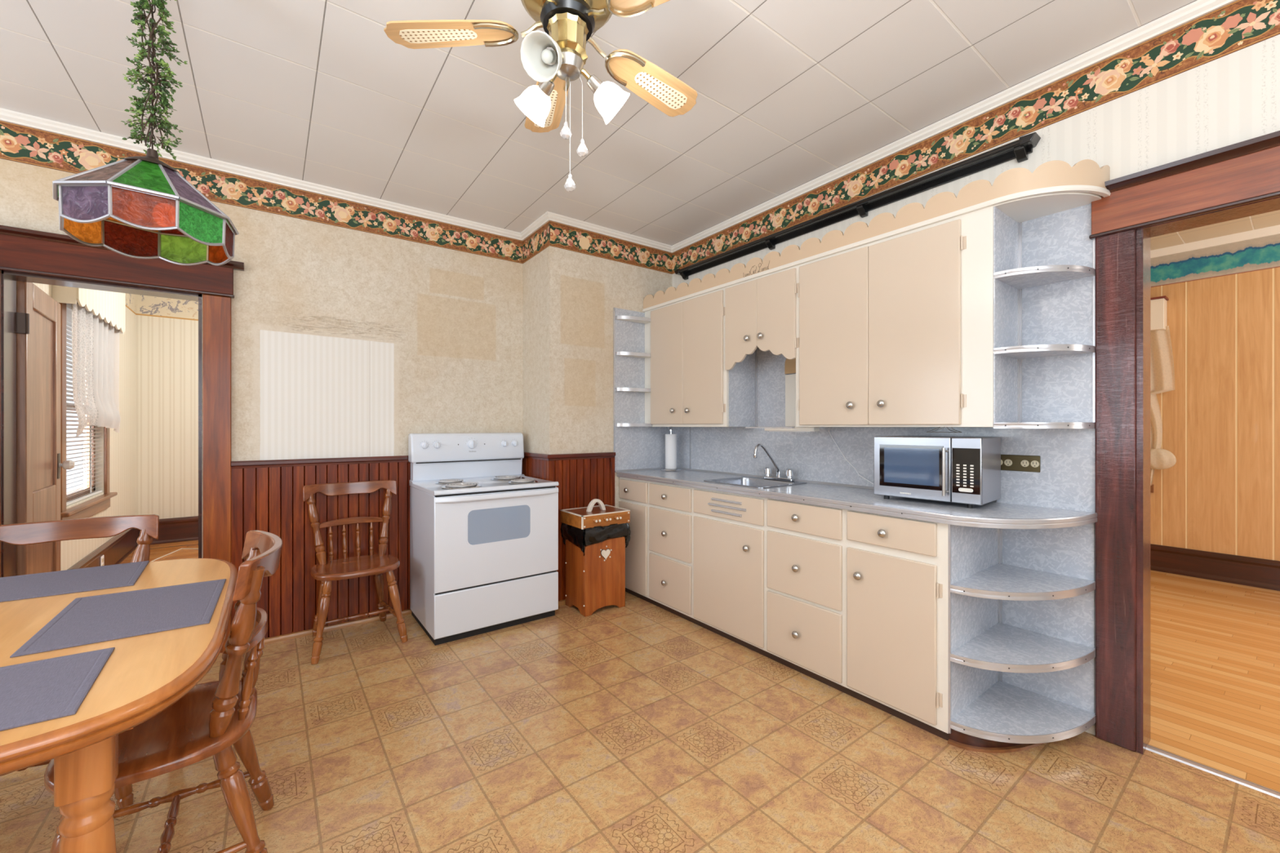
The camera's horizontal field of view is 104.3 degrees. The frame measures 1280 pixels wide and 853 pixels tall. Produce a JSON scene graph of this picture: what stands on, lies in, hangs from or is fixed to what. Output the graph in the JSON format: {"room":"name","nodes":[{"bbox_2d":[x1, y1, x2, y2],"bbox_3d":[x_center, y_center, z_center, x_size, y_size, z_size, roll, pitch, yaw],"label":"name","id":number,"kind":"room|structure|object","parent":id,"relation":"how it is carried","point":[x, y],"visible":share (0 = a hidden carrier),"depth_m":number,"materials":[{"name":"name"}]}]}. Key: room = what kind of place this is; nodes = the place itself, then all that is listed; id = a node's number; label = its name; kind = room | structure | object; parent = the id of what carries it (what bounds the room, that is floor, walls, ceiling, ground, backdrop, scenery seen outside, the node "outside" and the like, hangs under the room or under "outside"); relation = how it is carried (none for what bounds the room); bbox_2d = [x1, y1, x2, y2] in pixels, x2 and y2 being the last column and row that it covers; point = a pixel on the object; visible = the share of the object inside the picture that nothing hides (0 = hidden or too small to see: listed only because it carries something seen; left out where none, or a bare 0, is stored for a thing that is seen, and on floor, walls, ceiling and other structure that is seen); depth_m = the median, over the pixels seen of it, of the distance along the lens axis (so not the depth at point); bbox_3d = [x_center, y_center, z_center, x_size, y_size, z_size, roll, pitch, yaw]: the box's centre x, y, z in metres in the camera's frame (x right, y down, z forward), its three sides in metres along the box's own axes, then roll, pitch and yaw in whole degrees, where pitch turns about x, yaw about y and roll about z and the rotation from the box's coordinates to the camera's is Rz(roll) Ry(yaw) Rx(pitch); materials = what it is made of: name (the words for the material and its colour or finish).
{"room":"kitchen","nodes":[
{"label":"kitchen","id":0,"kind":"room"},
{"bbox_2d":[32,282,136,570],"bbox_3d":[-4.237,-0.100,3.789,0.238,2.720,3.640,0,0,-37],"label":"wall","id":1,"kind":"structure","parent":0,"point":[122,443],"depth_m":4.50,"materials":[{"name":"beige paint"}]},
{"bbox_2d":[66,303,102,506],"bbox_3d":[-4.264,-0.161,3.793,0.034,1.429,1.040,0,0,-37],"label":"window blind","id":2,"kind":"object","parent":1,"relation":"attached to","point":[68,306],"visible":0.23,"depth_m":3.62,"materials":[{"name":"white plastic"}]},
{"bbox_2d":[58,302,117,519],"bbox_3d":[-4.260,-0.140,3.796,0.150,1.680,1.320,0,0,-37],"label":"window","id":3,"kind":"structure","parent":1,"relation":"attached to","point":[90,508],"depth_m":3.74,"materials":[{"name":"brown wood"}]},
{"bbox_2d":[71,301,120,436],"bbox_3d":[-4.181,-0.395,3.843,0.084,0.930,1.200,0,0,-37],"label":"lace curtain","id":4,"kind":"object","parent":1,"relation":"hanging from","point":[95,342],"visible":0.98,"depth_m":3.76,"materials":[{"name":"white fabric"}]},
{"bbox_2d":[125,293,198,320],"bbox_3d":[-3.222,-1.310,4.545,2.530,0.260,3.640,0,0,-37],"label":"wallpaper border","id":5,"kind":"object","parent":1,"relation":"attached to","point":[140,304],"visible":0.26,"depth_m":5.37,"materials":[{"name":"beige paper"}]},
{"bbox_2d":[120,539,198,564],"bbox_3d":[-3.306,1.285,4.558,2.650,0.050,3.760,0,0,-37],"label":"floor","id":6,"kind":"structure","parent":0,"point":[158,550],"depth_m":5.01,"materials":[{"name":"brown wood"}]},
{"bbox_2d":[151,548,198,561],"bbox_3d":[-4.191,1.208,4.692,0.785,0.103,1.057,0,0,-15],"label":"threshold strip","id":7,"kind":"object","parent":6,"relation":"on","point":[180,548],"visible":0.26,"depth_m":4.94,"materials":[{"name":"beige plastic"}]},
{"bbox_2d":[136,315,198,519],"bbox_3d":[-4.346,-0.100,6.053,2.770,2.720,0.120,0,0,-37],"label":"wall","id":8,"kind":"structure","parent":0,"point":[167,348],"depth_m":5.39,"materials":[{"name":"beige paper"}]},
{"bbox_2d":[0,158,523,558],"bbox_3d":[-2.086,-0.140,3.047,5.340,2.800,0.120,0,0,-37],"label":"wall","id":9,"kind":"structure","parent":0,"point":[345,342],"depth_m":3.17,"materials":[{"name":"beige paint"}]},
{"bbox_2d":[100,555,103,566],"bbox_3d":[-4.441,1.130,4.104,0.008,0.120,0.090,0,0,-37],"label":"baseboard outlet","id":10,"kind":"object","parent":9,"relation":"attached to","point":[102,557],"visible":0.58,"depth_m":4.09,"materials":[{"name":"white plastic"}]},
{"bbox_2d":[0,225,244,653],"bbox_3d":[-2.717,0.169,2.552,1.075,2.182,0.200,0,0,-37],"label":"door frame","id":11,"kind":"structure","parent":9,"relation":"in","point":[28,255],"depth_m":2.61,"materials":[{"name":"red wood"}]},
{"bbox_2d":[16,280,75,575],"bbox_3d":[-3.281,0.255,2.717,0.160,1.990,0.720,0,0,-40],"label":"door","id":12,"kind":"structure","parent":11,"relation":"attached to","point":[38,464],"depth_m":2.64,"materials":[{"name":"brown wood"}]},
{"bbox_2d":[67,515,198,569],"bbox_3d":[-3.222,1.129,4.545,2.530,0.262,3.640,0,0,-37],"label":"baseboard","id":13,"kind":"structure","parent":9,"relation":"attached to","point":[118,548],"depth_m":5.00,"materials":[{"name":"brown wood"}]},
{"bbox_2d":[263,599,565,644],"bbox_3d":[-1.245,1.245,3.292,2.284,0.030,0.494,0,0,-37],"label":"baseboard","id":14,"kind":"structure","parent":9,"relation":"attached to","point":[349,624],"depth_m":3.09,"materials":[{"name":"brown wood"}]},
{"bbox_2d":[231,457,614,638],"bbox_3d":[-1.250,0.735,3.301,2.287,1.010,0.474,0,0,-37],"label":"wainscot","id":15,"kind":"structure","parent":9,"relation":"attached to","point":[268,500],"depth_m":3.09,"materials":[{"name":"brown wood"}]},
{"bbox_2d":[231,452,615,468],"bbox_3d":[-1.246,0.217,3.293,2.284,0.042,0.490,0,0,-37],"label":"rail","id":16,"kind":"object","parent":15,"relation":"attached to","point":[347,460],"visible":0.86,"depth_m":3.15,"materials":[{"name":"brown wood"}]},
{"bbox_2d":[523,245,671,507],"bbox_3d":[-0.320,-0.140,4.003,1.125,2.800,0.460,0,0,-37],"label":"wall","id":17,"kind":"structure","parent":0,"point":[570,297],"depth_m":3.66,"materials":[{"name":"beige paper"}]},
{"bbox_2d":[615,315,652,426],"bbox_3d":[-0.047,-0.422,3.847,0.278,0.847,0.102,0,0,-37],"label":"corner shelf","id":18,"kind":"object","parent":17,"relation":"attached to","point":[629,318],"visible":1,"depth_m":3.82,"materials":[{"name":"white paint"}]},
{"bbox_2d":[0,0,1197,245],"bbox_3d":[-0.457,-1.552,0.863,5.300,0.193,5.530,0,0,-37],"label":"ceiling","id":19,"kind":"structure","parent":0,"point":[791,93],"depth_m":2.19,"materials":[{"name":"tile"}]},
{"bbox_2d":[52,0,239,266],"bbox_3d":[-1.476,-1.009,1.503,0.407,0.936,0.405,0,0,-37],"label":"pendant lamp","id":20,"kind":"object","parent":19,"relation":"hanging from","point":[136,206],"depth_m":1.44,"materials":[{"name":"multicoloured glass"}]},
{"bbox_2d":[120,0,187,159],"bbox_3d":[-1.467,-1.157,1.506,0.146,0.645,0.154,0,0,-37],"label":"ivy garland","id":21,"kind":"object","parent":19,"relation":"hanging from","point":[164,124],"visible":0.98,"depth_m":1.50,"materials":[{"name":"green plant"}]},
{"bbox_2d":[383,0,697,191],"bbox_3d":[-0.177,-1.097,1.454,0.970,0.818,1.008,0,0,-37],"label":"ceiling fan","id":22,"kind":"object","parent":19,"relation":"hanging from","point":[554,57],"visible":1,"depth_m":1.44,"materials":[{"name":"gold metal"}]},
{"bbox_2d":[0,591,1279,852],"bbox_3d":[-0.473,1.260,0.926,5.150,0.001,5.450,0,0,-37],"label":"floor","id":23,"kind":"structure","parent":0,"point":[638,726],"depth_m":1.83,"materials":[{"name":"tile"}]},
{"bbox_2d":[0,514,159,808],"bbox_3d":[-2.008,0.805,1.688,0.500,0.916,0.477,0,0,-37],"label":"dining chair","id":24,"kind":"object","parent":23,"relation":"on","point":[45,531],"visible":0.3,"depth_m":1.87,"materials":[{"name":"brown wood"}]},
{"bbox_2d":[0,558,237,852],"bbox_3d":[-1.653,0.887,1.187,1.062,0.744,1.424,0,0,-37],"label":"dining table","id":25,"kind":"object","parent":23,"relation":"on","point":[144,675],"visible":0.73,"depth_m":0.98,"materials":[{"name":"brown wood"}]},
{"bbox_2d":[0,647,115,731],"bbox_3d":[-1.318,0.512,0.879,0.507,0.004,0.355,0,0,-37],"label":"placemat","id":26,"kind":"object","parent":25,"relation":"on","point":[37,691],"visible":1,"depth_m":0.97,"materials":[{"name":"fabric"}]},
{"bbox_2d":[0,560,149,602],"bbox_3d":[-1.963,0.512,1.597,0.534,0.004,0.372,0,0,-37],"label":"placemat","id":27,"kind":"object","parent":25,"relation":"on","point":[96,578],"visible":1,"depth_m":1.65,"materials":[{"name":"fabric"}]},
{"bbox_2d":[9,578,226,657],"bbox_3d":[-1.398,0.512,1.391,0.346,0.004,0.474,0,0,-37],"label":"placemat","id":28,"kind":"object","parent":25,"relation":"on","point":[86,620],"visible":1,"depth_m":1.35,"materials":[{"name":"fabric"}]},
{"bbox_2d":[44,529,283,852],"bbox_3d":[-1.282,0.805,1.374,0.477,0.916,0.500,0,0,-37],"label":"dining chair","id":29,"kind":"object","parent":23,"relation":"on","point":[212,717],"visible":0.84,"depth_m":1.32,"materials":[{"name":"brown wood"}]},
{"bbox_2d":[302,480,408,664],"bbox_3d":[-1.688,0.805,2.950,0.500,0.916,0.477,0,0,-38],"label":"dining chair","id":30,"kind":"object","parent":23,"relation":"on","point":[326,571],"visible":1,"depth_m":2.96,"materials":[{"name":"brown wood"}]},
{"bbox_2d":[408,432,559,645],"bbox_3d":[-1.037,0.653,3.298,0.794,1.214,0.661,0,0,-37],"label":"range","id":31,"kind":"object","parent":23,"relation":"on","point":[484,532],"visible":1,"depth_m":3.10,"materials":[{"name":"white metal"}]},
{"bbox_2d":[409,474,559,496],"bbox_3d":[-1.041,0.379,3.311,0.786,0.038,0.634,0,0,-37],"label":"cooktop","id":32,"kind":"object","parent":31,"relation":"in","point":[468,485],"depth_m":3.19,"materials":[{"name":"white metal"}]},
{"bbox_2d":[560,498,630,617],"bbox_3d":[-0.305,0.884,3.481,0.388,0.752,0.340,0,0,-37],"label":"waste bin","id":33,"kind":"object","parent":23,"relation":"on","point":[595,580],"visible":0.95,"depth_m":3.39,"materials":[{"name":"orange wood"}]},
{"bbox_2d":[560,523,631,555],"bbox_3d":[-0.317,0.761,3.497,0.403,0.188,0.348,0,0,-37],"label":"bag","id":34,"kind":"object","parent":33,"relation":"in","point":[580,538],"visible":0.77,"depth_m":3.36,"materials":[{"name":"black plastic"}]},
{"bbox_2d":[619,476,651,603],"bbox_3d":[0.150,0.823,3.827,0.580,0.874,0.376,0,0,-37],"label":"base cabinet","id":35,"kind":"object","parent":23,"relation":"on","point":[633,493],"visible":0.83,"depth_m":3.63,"materials":[{"name":"white paint"}]},
{"bbox_2d":[648,481,695,623],"bbox_3d":[0.400,0.823,3.493,0.580,0.874,0.459,0,0,-37],"label":"base cabinet","id":36,"kind":"object","parent":23,"relation":"on","point":[671,508],"visible":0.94,"depth_m":3.31,"materials":[{"name":"white paint"}]},
{"bbox_2d":[693,488,768,657],"bbox_3d":[0.710,0.823,3.078,0.580,0.874,0.577,0,0,-37],"label":"base cabinet","id":37,"kind":"object","parent":23,"relation":"on","point":[730,529],"visible":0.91,"depth_m":2.89,"materials":[{"name":"white paint"}]},
{"bbox_2d":[616,469,1097,528],"bbox_3d":[0.841,0.367,2.918,0.562,0.038,2.666,0,0,-37],"label":"countertop","id":38,"kind":"structure","parent":37,"relation":"on","point":[997,515],"depth_m":2.24,"materials":[{"name":"laminate"}]},
{"bbox_2d":[661,426,680,471],"bbox_3d":[0.246,0.176,3.951,0.159,0.347,0.159,0,0,-37],"label":"paper towel holder","id":39,"kind":"object","parent":38,"relation":"on","point":[670,429],"visible":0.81,"depth_m":3.91,"materials":[{"name":"silver metal"}]},
{"bbox_2d":[665,434,676,469],"bbox_3d":[0.246,0.198,3.951,0.092,0.275,0.092,0,0,-37],"label":"paper towel roll","id":40,"kind":"object","parent":39,"relation":"on","point":[670,439],"visible":1,"depth_m":3.91,"materials":[{"name":"white paper"}]},
{"bbox_2d":[703,476,806,488],"bbox_3d":[0.718,0.423,3.121,0.442,0.157,0.485,0,0,-37],"label":"sink","id":41,"kind":"object","parent":38,"relation":"in","point":[750,482],"visible":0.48,"depth_m":3.25,"materials":[{"name":"silver metal"}]},
{"bbox_2d":[712,477,793,486],"bbox_3d":[0.701,0.424,3.108,0.344,0.155,0.429,0,0,-37],"label":"basin","id":42,"kind":"object","parent":41,"relation":"in","point":[751,482],"depth_m":3.28,"materials":[{"name":"silver metal"}]},
{"bbox_2d":[753,444,795,481],"bbox_3d":[0.811,0.226,3.137,0.259,0.238,0.230,0,0,-37],"label":"faucet","id":43,"kind":"object","parent":38,"relation":"on","point":[767,470],"visible":1,"depth_m":3.15,"materials":[{"name":"silver metal"}]},
{"bbox_2d":[873,435,1000,507],"bbox_3d":[1.382,0.199,2.336,0.330,0.302,0.450,0,0,-41],"label":"microwave oven","id":44,"kind":"object","parent":38,"relation":"on","point":[966,470],"visible":1,"depth_m":2.22,"materials":[{"name":"grey metal"}]},
{"bbox_2d":[766,497,847,693],"bbox_3d":[1.021,0.823,2.661,0.580,0.874,0.463,0,0,-37],"label":"base cabinet","id":45,"kind":"object","parent":23,"relation":"on","point":[806,544],"visible":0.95,"depth_m":2.48,"materials":[{"name":"white paint"}]},
{"bbox_2d":[845,509,949,740],"bbox_3d":[1.290,0.823,2.299,0.580,0.874,0.439,0,0,-37],"label":"base cabinet","id":46,"kind":"object","parent":23,"relation":"on","point":[897,568],"visible":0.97,"depth_m":2.12,"materials":[{"name":"white paint"}]},
{"bbox_2d":[947,522,1095,753],"bbox_3d":[1.541,0.823,1.999,0.539,0.874,0.343,0,0,-37],"label":"shelf unit","id":47,"kind":"object","parent":23,"relation":"on","point":[1022,651],"visible":0.99,"depth_m":2.06,"materials":[{"name":"laminate"}]},
{"bbox_2d":[671,34,1279,734],"bbox_3d":[1.671,-0.140,2.376,0.120,2.800,5.450,0,0,-37],"label":"wall","id":48,"kind":"structure","parent":0,"point":[1233,98],"depth_m":1.88,"materials":[{"name":"paper"}]},
{"bbox_2d":[0,0,1237,253],"bbox_3d":[-0.180,-1.482,2.510,7.377,0.137,3.394,0,0,10],"label":"trim","id":49,"kind":"structure","parent":48,"relation":"attached to","point":[1197,9],"depth_m":2.64,"materials":[{"name":"white paint"}]},
{"bbox_2d":[0,0,1279,274],"bbox_3d":[-0.178,-1.371,2.523,7.376,0.267,3.368,0,0,10],"label":"wallpaper border","id":50,"kind":"object","parent":48,"relation":"attached to","point":[1239,24],"visible":0.97,"depth_m":2.58,"materials":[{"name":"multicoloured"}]},
{"bbox_2d":[644,287,725,426],"bbox_3d":[0.398,-0.464,3.695,0.341,0.932,0.886,0,0,-37],"label":"upper cabinet","id":51,"kind":"object","parent":48,"relation":"attached to","point":[685,340],"visible":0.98,"depth_m":3.55,"materials":[{"name":"white paint"}]},
{"bbox_2d":[724,265,799,426],"bbox_3d":[0.830,-0.464,3.116,0.341,0.932,0.570,0,0,-37],"label":"upper cabinet","id":52,"kind":"object","parent":48,"relation":"attached to","point":[762,313],"visible":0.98,"depth_m":3.18,"materials":[{"name":"white paint"}]},
{"bbox_2d":[745,426,795,428],"bbox_3d":[0.777,0.006,2.994,0.024,0.008,0.350,0,0,-37],"label":"shelf","id":53,"kind":"object","parent":52,"relation":"attached to","point":[745,427],"visible":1,"depth_m":2.97,"materials":[{"name":"silver metal"}]},
{"bbox_2d":[784,358,795,426],"bbox_3d":[1.010,-0.244,3.136,0.015,0.490,0.220,0,0,-37],"label":"board","id":54,"kind":"object","parent":52,"relation":"attached to","point":[790,364],"visible":0.39,"depth_m":3.19,"materials":[{"name":"white paint"}]},
{"bbox_2d":[614,307,1094,511],"bbox_3d":[0.834,-0.280,2.911,0.581,1.260,2.670,0,0,-37],"label":"backsplash","id":55,"kind":"structure","parent":48,"relation":"attached to","point":[1065,480],"depth_m":3.06,"materials":[{"name":"laminate"}]},
{"bbox_2d":[613,307,997,502],"bbox_3d":[0.723,-0.280,3.048,0.583,1.260,2.318,0,0,-37],"label":"strip","id":56,"kind":"object","parent":55,"relation":"attached to","point":[651,468],"visible":0.67,"depth_m":3.80,"materials":[{"name":"silver metal"}]},
{"bbox_2d":[828,430,873,484],"bbox_3d":[1.250,0.186,2.805,0.024,0.326,0.403,0,0,-37],"label":"cord","id":57,"kind":"object","parent":55,"relation":"attached to","point":[828,430],"visible":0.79,"depth_m":2.88,"materials":[{"name":"white plastic"}]},
{"bbox_2d":[1000,454,1039,472],"bbox_3d":[1.691,0.164,2.231,0.007,0.072,0.170,0,0,-37],"label":"wall outlet","id":58,"kind":"object","parent":55,"relation":"attached to","point":[1008,462],"visible":0.75,"depth_m":2.22,"materials":[{"name":"gold metal"}]},
{"bbox_2d":[1004,459,1012,466],"bbox_3d":[1.671,0.164,2.254,0.003,0.031,0.031,0,0,-37],"label":"socket","id":59,"kind":"object","parent":58,"relation":"attached to","point":[1006,462],"depth_m":2.25,"materials":[{"name":"beige plastic"}]},
{"bbox_2d":[1020,460,1029,466],"bbox_3d":[1.708,0.164,2.204,0.003,0.031,0.031,0,0,-37],"label":"socket","id":60,"kind":"object","parent":58,"relation":"attached to","point":[1023,463],"depth_m":2.20,"materials":[{"name":"beige plastic"}]},
{"bbox_2d":[1031,460,1039,467],"bbox_3d":[1.729,0.164,2.176,0.003,0.031,0.031,0,0,-37],"label":"socket","id":61,"kind":"object","parent":58,"relation":"attached to","point":[1034,464],"depth_m":2.17,"materials":[{"name":"beige plastic"}]},
{"bbox_2d":[674,132,1040,279],"bbox_3d":[1.012,-1.224,3.094,0.077,0.080,2.368,0,0,-37],"label":"curtain rod","id":62,"kind":"object","parent":48,"relation":"attached to","point":[1020,149],"visible":1,"depth_m":2.68,"materials":[{"name":"black paint"}]},
{"bbox_2d":[797,205,993,426],"bbox_3d":[1.281,-0.464,2.512,0.341,0.932,0.944,0,0,-37],"label":"upper cabinet","id":63,"kind":"object","parent":48,"relation":"attached to","point":[896,331],"visible":0.98,"depth_m":2.34,"materials":[{"name":"white paint"}]},
{"bbox_2d":[764,426,819,431],"bbox_3d":[0.899,0.017,2.960,0.060,0.029,0.350,0,0,-37],"label":"light","id":64,"kind":"object","parent":63,"relation":"attached to","point":[797,428],"visible":0.8,"depth_m":2.89,"materials":[{"name":"white paint"}]},
{"bbox_2d":[768,431,807,431],"bbox_3d":[0.899,0.029,2.960,0.040,0.004,0.290,0,0,-37],"label":"diffuser","id":65,"kind":"object","parent":64,"relation":"attached to","point":[769,431],"depth_m":2.95,"materials":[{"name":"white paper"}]},
{"bbox_2d":[642,159,1111,311],"bbox_3d":[0.858,-0.978,2.885,0.282,0.124,2.722,0,0,-43],"label":"scalloped valance","id":66,"kind":"object","parent":63,"relation":"attached to","point":[1054,176],"visible":1,"depth_m":2.29,"materials":[{"name":"beige paint"}]},
{"bbox_2d":[926,426,962,432],"bbox_3d":[1.397,0.014,2.283,0.053,0.027,0.130,0,0,-37],"label":"wire hook","id":67,"kind":"object","parent":63,"relation":"attached to","point":[939,427],"visible":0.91,"depth_m":2.27,"materials":[{"name":"silver metal"}]},
{"bbox_2d":[993,191,1101,428],"bbox_3d":[1.668,-0.461,2.034,0.295,0.938,0.286,0,0,-37],"label":"shelf","id":68,"kind":"object","parent":48,"relation":"attached to","point":[1044,251],"visible":0.98,"depth_m":2.10,"materials":[{"name":"laminate"}]},
{"bbox_2d":[1088,130,1279,754],"bbox_3d":[2.252,0.147,1.565,0.198,2.226,1.255,0,0,-37],"label":"door frame","id":69,"kind":"structure","parent":48,"relation":"in","point":[1240,180],"depth_m":1.93,"materials":[{"name":"brown wood"}]},
{"bbox_2d":[1148,569,1279,792],"bbox_3d":[3.587,1.285,2.801,3.600,0.050,4.600,0,0,-37],"label":"floor","id":70,"kind":"structure","parent":0,"point":[1215,646],"depth_m":2.52,"materials":[{"name":"orange wood"}]},
{"bbox_2d":[1146,744,1279,799],"bbox_3d":[2.258,1.257,1.593,0.045,0.006,0.894,0,0,-37],"label":"threshold","id":71,"kind":"object","parent":70,"relation":"on","point":[1232,778],"visible":1,"depth_m":1.80,"materials":[{"name":"silver metal"}]},
{"bbox_2d":[1150,266,1279,560],"bbox_3d":[4.982,-0.140,3.841,0.120,2.800,4.600,0,0,-37],"label":"wall","id":72,"kind":"structure","parent":0,"point":[1220,420],"depth_m":4.05,"materials":[{"name":"brown wood"}]},
{"bbox_2d":[1150,484,1153,493],"bbox_3d":[4.115,-0.230,4.878,0.030,1.620,1.300,0,0,-37],"label":"window","id":73,"kind":"structure","parent":72,"relation":"in","point":[1152,486],"depth_m":4.35,"materials":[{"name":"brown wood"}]},
{"bbox_2d":[1150,295,1168,331],"bbox_3d":[4.062,-0.968,4.838,0.157,0.276,1.480,0,0,-37],"label":"crown molding","id":74,"kind":"structure","parent":72,"relation":"attached to","point":[1157,304],"depth_m":4.25,"materials":[{"name":"beige wood"}]},
{"bbox_2d":[1150,325,1176,485],"bbox_3d":[4.366,-0.150,4.402,0.130,1.420,0.530,0,0,-37],"label":"curtain","id":75,"kind":"object","parent":72,"relation":"hanging from","point":[1162,362],"visible":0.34,"depth_m":4.27,"materials":[{"name":"beige fabric"}]},
{"bbox_2d":[1150,234,1279,287],"bbox_3d":[4.933,-1.363,3.804,0.003,0.273,4.600,0,0,-37],"label":"wallpaper border","id":76,"kind":"object","parent":72,"relation":"attached to","point":[1261,253],"depth_m":4.07,"materials":[{"name":"teal paper"}]},
{"bbox_2d":[1150,543,1279,591],"bbox_3d":[4.920,1.147,3.795,0.035,0.225,4.600,0,0,-37],"label":"baseboard","id":77,"kind":"structure","parent":72,"relation":"attached to","point":[1261,573],"depth_m":4.06,"materials":[{"name":"brown wood"}]},
{"bbox_2d":[1150,224,1279,258],"bbox_3d":[4.914,-1.525,3.790,0.050,0.090,4.600,0,0,-37],"label":"trim","id":78,"kind":"structure","parent":72,"relation":"attached to","point":[1273,230],"depth_m":4.05,"materials":[{"name":"white paint"}]},
{"bbox_2d":[1150,209,1279,250],"bbox_3d":[3.615,-1.590,2.821,3.530,0.100,4.600,0,0,-37],"label":"ceiling","id":79,"kind":"structure","parent":0,"point":[1270,219],"depth_m":3.91,"materials":[{"name":"paint"}]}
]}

